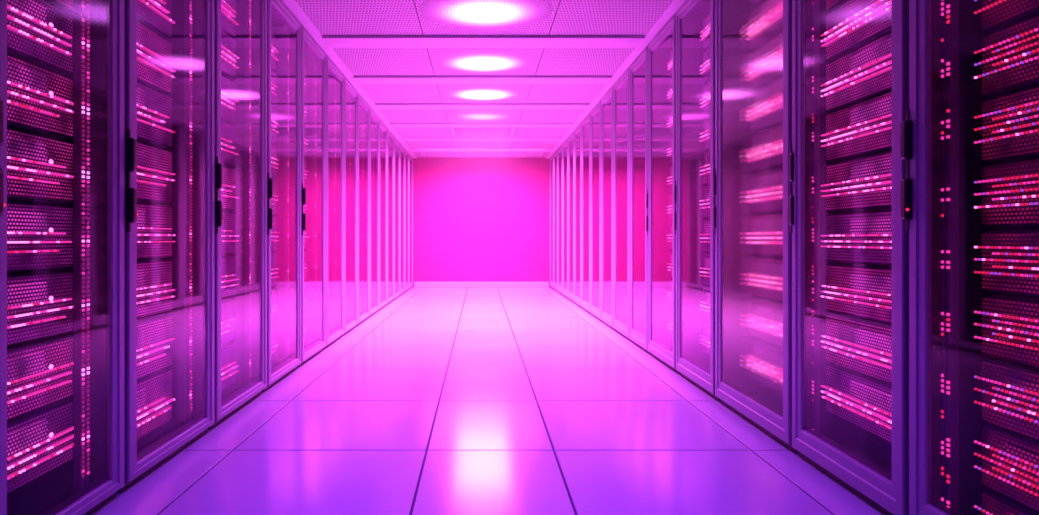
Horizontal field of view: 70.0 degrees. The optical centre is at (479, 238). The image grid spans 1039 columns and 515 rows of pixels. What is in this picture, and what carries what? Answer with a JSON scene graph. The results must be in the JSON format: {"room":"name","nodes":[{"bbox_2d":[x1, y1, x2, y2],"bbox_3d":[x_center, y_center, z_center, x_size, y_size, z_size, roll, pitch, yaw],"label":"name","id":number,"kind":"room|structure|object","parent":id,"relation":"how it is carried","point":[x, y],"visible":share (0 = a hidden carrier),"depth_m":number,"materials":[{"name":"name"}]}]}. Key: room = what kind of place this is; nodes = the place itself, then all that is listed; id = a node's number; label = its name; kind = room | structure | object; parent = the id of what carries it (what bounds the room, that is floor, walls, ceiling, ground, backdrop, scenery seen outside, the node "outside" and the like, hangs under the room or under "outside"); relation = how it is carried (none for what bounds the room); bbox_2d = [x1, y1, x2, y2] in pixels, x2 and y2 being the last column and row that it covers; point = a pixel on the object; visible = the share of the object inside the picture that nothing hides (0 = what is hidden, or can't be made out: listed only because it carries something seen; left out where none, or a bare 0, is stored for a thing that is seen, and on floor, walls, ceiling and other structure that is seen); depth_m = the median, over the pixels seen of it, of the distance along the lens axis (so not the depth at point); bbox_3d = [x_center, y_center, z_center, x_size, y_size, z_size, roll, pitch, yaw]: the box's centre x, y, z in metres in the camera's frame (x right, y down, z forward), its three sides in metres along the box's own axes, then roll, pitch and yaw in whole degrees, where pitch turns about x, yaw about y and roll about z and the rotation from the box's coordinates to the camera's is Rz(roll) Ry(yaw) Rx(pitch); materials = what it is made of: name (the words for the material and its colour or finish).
{"room":"server room","nodes":[
{"label":"server room","id":0,"kind":"room"},
{"bbox_2d":[412,157,550,287],"bbox_3d":[0.050,-0.338,13.410,4.900,2.535,0.120,0,0,0],"label":"wall","id":1,"kind":"structure","parent":0,"point":[475,219],"depth_m":13.35,"materials":[{"name":"pink paint"}]},
{"bbox_2d":[282,0,416,158],"bbox_3d":[-1.175,-1.468,6.375,0.090,0.034,13.949,0,0,0],"label":"trim","id":2,"kind":"structure","parent":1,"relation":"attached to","point":[292,5],"depth_m":6.02,"materials":[{"name":"paint"}]},
{"bbox_2d":[414,282,548,286],"bbox_3d":[0.025,0.820,13.341,2.430,0.100,0.018,0,0,0],"label":"baseboard","id":3,"kind":"structure","parent":1,"relation":"attached to","point":[416,284],"depth_m":13.33,"materials":[{"name":"paint"}]},
{"bbox_2d":[545,0,685,158],"bbox_3d":[1.225,-1.468,6.375,0.090,0.034,13.949,0,0,0],"label":"trim","id":4,"kind":"structure","parent":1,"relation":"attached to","point":[675,5],"depth_m":6.02,"materials":[{"name":"paint"}]},
{"bbox_2d":[295,0,672,157],"bbox_3d":[0.025,-1.515,6.375,4.950,0.120,13.950,0,0,0],"label":"ceiling","id":5,"kind":"structure","parent":0,"point":[330,17],"depth_m":5.93,"materials":[{"name":"white tile"}]},
{"bbox_2d":[401,137,561,140],"bbox_3d":[0.025,-1.459,10.745,2.310,0.052,0.290,0,0,0],"label":"trim","id":6,"kind":"structure","parent":5,"relation":"attached to","point":[402,138],"depth_m":10.60,"materials":[{"name":"paint"}]},
{"bbox_2d":[410,149,552,151],"bbox_3d":[0.025,-1.459,12.095,2.310,0.052,0.290,0,0,0],"label":"trim","id":7,"kind":"structure","parent":5,"relation":"attached to","point":[411,150],"depth_m":11.98,"materials":[{"name":"paint"}]},
{"bbox_2d":[390,121,573,127],"bbox_3d":[0.025,-1.459,9.415,2.310,0.052,0.290,0,0,0],"label":"trim","id":8,"kind":"structure","parent":5,"relation":"attached to","point":[394,125],"depth_m":9.34,"materials":[{"name":"paint"}]},
{"bbox_2d":[353,74,611,83],"bbox_3d":[0.025,-1.459,6.735,2.310,0.052,0.290,0,0,0],"label":"trim","id":9,"kind":"structure","parent":5,"relation":"attached to","point":[434,79],"depth_m":6.65,"materials":[{"name":"paint"}]},
{"bbox_2d":[375,103,589,108],"bbox_3d":[0.025,-1.459,8.075,2.310,0.052,0.290,0,0,0],"label":"trim","id":10,"kind":"structure","parent":5,"relation":"attached to","point":[378,105],"depth_m":7.94,"materials":[{"name":"paint"}]},
{"bbox_2d":[419,148,545,154],"bbox_3d":[0.035,-1.449,12.330,2.040,0.012,0.880,0,0,0],"label":"ceiling panel","id":11,"kind":"object","parent":5,"relation":"in","point":[423,153],"visible":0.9,"depth_m":12.37,"materials":[{"name":"paint"}]},
{"bbox_2d":[447,110,518,121],"bbox_3d":[0.035,-1.448,8.750,0.852,0.013,0.852,0,0,0],"label":"recessed light","id":12,"kind":"object","parent":5,"relation":"in","point":[467,115],"visible":1,"depth_m":8.67,"materials":[{"name":"grey plastic"}]},
{"bbox_2d":[451,128,514,135],"bbox_3d":[0.035,-1.449,9.930,0.840,0.012,0.880,0,0,0],"label":"recessed light","id":13,"kind":"object","parent":5,"relation":"in","point":[455,131],"visible":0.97,"depth_m":9.97,"materials":[{"name":"paint"}]},
{"bbox_2d":[322,34,644,47],"bbox_3d":[0.025,-1.459,5.430,2.310,0.052,0.290,0,0,0],"label":"ceiling beam","id":14,"kind":"structure","parent":5,"relation":"attached to","point":[333,41],"depth_m":5.34,"materials":[{"name":"metal"}]},
{"bbox_2d":[441,85,525,101],"bbox_3d":[0.035,-1.448,7.420,0.852,0.013,0.852,0,0,0],"label":"recessed light","id":15,"kind":"object","parent":5,"relation":"in","point":[473,93],"visible":1,"depth_m":7.34,"materials":[{"name":"grey plastic"}]},
{"bbox_2d":[433,49,535,73],"bbox_3d":[0.035,-1.448,6.100,0.852,0.013,0.852,0,0,0],"label":"recessed light","id":16,"kind":"object","parent":5,"relation":"in","point":[477,61],"visible":1,"depth_m":6.03,"materials":[{"name":"grey plastic"}]},
{"bbox_2d":[419,0,551,29],"bbox_3d":[0.035,-1.448,4.730,0.852,0.013,0.852,0,0,0],"label":"recessed light","id":17,"kind":"object","parent":5,"relation":"in","point":[461,14],"visible":1,"depth_m":4.73,"materials":[{"name":"grey plastic"}]},
{"bbox_2d":[91,287,884,514],"bbox_3d":[0.050,0.900,6.225,4.900,0.060,14.250,0,0,0],"label":"floor","id":18,"kind":"structure","parent":0,"point":[443,400],"depth_m":3.24,"materials":[{"name":"tile"}]},
{"bbox_2d":[0,0,123,514],"bbox_3d":[-1.714,-0.290,2.154,1.071,2.320,0.697,0,0,0],"label":"rack","id":19,"kind":"object","parent":18,"relation":"on","point":[62,61],"visible":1,"depth_m":2.31,"materials":[{"name":"black metal"}]},
{"bbox_2d":[116,0,214,492],"bbox_3d":[-1.714,-0.290,2.934,1.071,2.320,0.832,0,0,0],"label":"rack","id":20,"kind":"object","parent":18,"relation":"on","point":[169,45],"visible":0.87,"depth_m":3.08,"materials":[{"name":"glass"}]},
{"bbox_2d":[208,0,266,429],"bbox_3d":[-1.714,-0.290,3.771,1.071,2.320,0.810,0,0,0],"label":"rack","id":21,"kind":"object","parent":18,"relation":"on","point":[240,25],"visible":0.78,"depth_m":4.02,"materials":[{"name":"glass"}]},
{"bbox_2d":[262,0,300,391],"bbox_3d":[-1.714,-0.290,4.584,1.071,2.320,0.784,0,0,0],"label":"rack","id":22,"kind":"object","parent":18,"relation":"on","point":[283,28],"visible":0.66,"depth_m":4.90,"materials":[{"name":"glass"}]},
{"bbox_2d":[297,25,325,367],"bbox_3d":[-1.714,-0.290,5.389,1.071,2.320,0.794,0,0,0],"label":"rack","id":23,"kind":"object","parent":18,"relation":"on","point":[313,57],"visible":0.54,"depth_m":5.71,"materials":[{"name":"glass"}]},
{"bbox_2d":[323,54,343,349],"bbox_3d":[-1.725,-0.290,6.185,1.050,2.320,0.742,0,0,0],"label":"rack","id":24,"kind":"object","parent":18,"relation":"on","point":[334,76],"visible":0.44,"depth_m":6.48,"materials":[{"name":"glass"}]},
{"bbox_2d":[341,76,357,336],"bbox_3d":[-1.725,-0.290,6.930,1.050,2.320,0.694,0,0,0],"label":"rack","id":25,"kind":"object","parent":18,"relation":"on","point":[350,93],"visible":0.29,"depth_m":7.20,"materials":[{"name":"glass"}]},
{"bbox_2d":[355,93,369,326],"bbox_3d":[-1.725,-0.290,7.695,1.050,2.320,0.781,0,0,0],"label":"rack","id":26,"kind":"object","parent":18,"relation":"on","point":[363,107],"visible":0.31,"depth_m":8.00,"materials":[{"name":"glass"}]},
{"bbox_2d":[367,107,379,317],"bbox_3d":[-1.725,-0.290,8.480,1.050,2.320,0.732,0,0,0],"label":"rack","id":27,"kind":"object","parent":18,"relation":"on","point":[374,119],"visible":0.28,"depth_m":8.77,"materials":[{"name":"glass"}]},
{"bbox_2d":[377,119,387,311],"bbox_3d":[-1.725,-0.290,9.240,1.050,2.320,0.732,0,0,0],"label":"rack","id":28,"kind":"object","parent":18,"relation":"on","point":[383,128],"visible":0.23,"depth_m":9.53,"materials":[{"name":"pink glass"}]},
{"bbox_2d":[385,129,393,305],"bbox_3d":[-1.725,-0.290,10.010,1.050,2.320,0.752,0,0,0],"label":"rack","id":29,"kind":"object","parent":18,"relation":"on","point":[390,135],"visible":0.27,"depth_m":10.31,"materials":[{"name":"black metal"}]},
{"bbox_2d":[392,136,399,300],"bbox_3d":[-1.725,-0.290,10.775,1.050,2.320,0.723,0,0,0],"label":"rack","id":30,"kind":"object","parent":18,"relation":"on","point":[396,142],"visible":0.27,"depth_m":10.87,"materials":[{"name":"black metal"}]},
{"bbox_2d":[398,143,404,296],"bbox_3d":[-1.725,-0.290,11.515,1.050,2.320,0.704,0,0,0],"label":"rack","id":31,"kind":"object","parent":18,"relation":"on","point":[402,149],"visible":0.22,"depth_m":11.57,"materials":[{"name":"black metal"}]},
{"bbox_2d":[403,149,408,292],"bbox_3d":[-1.725,-0.290,12.240,1.050,2.320,0.694,0,0,0],"label":"rack","id":32,"kind":"object","parent":18,"relation":"on","point":[406,152],"visible":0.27,"depth_m":12.20,"materials":[{"name":"pink glass"}]},
{"bbox_2d":[408,154,412,289],"bbox_3d":[-1.725,-0.290,12.950,1.050,2.320,0.675,0,0,0],"label":"rack","id":33,"kind":"object","parent":18,"relation":"on","point":[410,156],"visible":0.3,"depth_m":12.90,"materials":[{"name":"glass"}]},
{"bbox_2d":[550,155,554,289],"bbox_3d":[1.775,-0.290,12.975,1.050,2.320,0.623,0,0,0],"label":"rack","id":34,"kind":"object","parent":18,"relation":"on","point":[551,157],"visible":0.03,"depth_m":13.06,"materials":[{"name":"glass"}]},
{"bbox_2d":[553,150,558,291],"bbox_3d":[1.775,-0.290,12.325,1.050,2.320,0.623,0,0,0],"label":"rack","id":35,"kind":"object","parent":18,"relation":"on","point":[555,153],"visible":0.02,"depth_m":12.37,"materials":[{"name":"black metal"}]},
{"bbox_2d":[557,145,563,295],"bbox_3d":[1.775,-0.290,11.640,1.050,2.320,0.690,0,0,0],"label":"rack","id":36,"kind":"object","parent":18,"relation":"on","point":[559,150],"visible":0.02,"depth_m":11.75,"materials":[{"name":"glass"}]},
{"bbox_2d":[562,138,569,299],"bbox_3d":[1.775,-0.290,10.925,1.050,2.320,0.680,0,0,0],"label":"rack","id":37,"kind":"object","parent":18,"relation":"on","point":[565,143],"visible":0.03,"depth_m":11.18,"materials":[{"name":"pink glass"}]},
{"bbox_2d":[568,131,575,303],"bbox_3d":[1.775,-0.290,10.225,1.050,2.320,0.661,0,0,0],"label":"rack","id":38,"kind":"object","parent":18,"relation":"on","point":[571,136],"visible":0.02,"depth_m":10.48,"materials":[{"name":"black metal"}]},
{"bbox_2d":[574,123,582,308],"bbox_3d":[1.775,-0.290,9.530,1.050,2.320,0.671,0,0,0],"label":"rack","id":39,"kind":"object","parent":18,"relation":"on","point":[577,132],"visible":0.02,"depth_m":9.78,"materials":[{"name":"pink glass"}]},
{"bbox_2d":[581,112,592,314],"bbox_3d":[1.775,-0.290,8.800,1.050,2.320,0.728,0,0,0],"label":"rack","id":40,"kind":"object","parent":18,"relation":"on","point":[585,124],"visible":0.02,"depth_m":9.08,"materials":[{"name":"black metal"}]},
{"bbox_2d":[590,100,602,321],"bbox_3d":[1.775,-0.290,8.055,1.050,2.320,0.700,0,0,0],"label":"rack","id":41,"kind":"object","parent":18,"relation":"on","point":[595,113],"visible":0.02,"depth_m":8.32,"materials":[{"name":"glass"}]},
{"bbox_2d":[601,86,615,330],"bbox_3d":[1.775,-0.290,7.340,1.050,2.320,0.671,0,0,0],"label":"rack","id":42,"kind":"object","parent":18,"relation":"on","point":[607,99],"visible":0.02,"depth_m":7.59,"materials":[{"name":"glass"}]},
{"bbox_2d":[613,67,632,341],"bbox_3d":[1.775,-0.290,6.600,1.050,2.320,0.747,0,0,0],"label":"rack","id":43,"kind":"object","parent":18,"relation":"on","point":[621,86],"visible":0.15,"depth_m":6.88,"materials":[{"name":"glass"}]},
{"bbox_2d":[629,46,650,354],"bbox_3d":[1.775,-0.290,5.875,1.050,2.320,0.642,0,0,0],"label":"rack","id":44,"kind":"object","parent":18,"relation":"on","point":[638,70],"visible":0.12,"depth_m":6.12,"materials":[{"name":"glass"}]},
{"bbox_2d":[646,13,679,373],"bbox_3d":[1.770,-0.290,5.148,1.059,2.320,0.780,0,0,0],"label":"rack","id":45,"kind":"object","parent":18,"relation":"on","point":[660,205],"visible":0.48,"depth_m":5.46,"materials":[{"name":"glass"}]},
{"bbox_2d":[674,0,719,400],"bbox_3d":[1.770,-0.290,4.354,1.059,2.320,0.775,0,0,0],"label":"rack","id":46,"kind":"object","parent":18,"relation":"on","point":[695,19],"visible":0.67,"depth_m":4.65,"materials":[{"name":"glass"}]},
{"bbox_2d":[713,0,798,453],"bbox_3d":[1.770,-0.290,3.474,1.059,2.320,0.953,0,0,0],"label":"rack","id":47,"kind":"object","parent":18,"relation":"on","point":[753,38],"visible":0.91,"depth_m":3.39,"materials":[{"name":"glass"}]},
{"bbox_2d":[789,0,908,514],"bbox_3d":[1.770,-0.290,2.585,1.059,2.320,0.794,0,0,0],"label":"rack","id":48,"kind":"object","parent":18,"relation":"on","point":[850,58],"visible":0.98,"depth_m":2.73,"materials":[{"name":"purple glass"}]},
{"bbox_2d":[900,0,1038,514],"bbox_3d":[1.764,-0.290,1.718,1.071,2.320,0.908,0,0,0],"label":"rack","id":49,"kind":"object","parent":18,"relation":"on","point":[969,133],"visible":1,"depth_m":2.06,"materials":[{"name":"black metal"}]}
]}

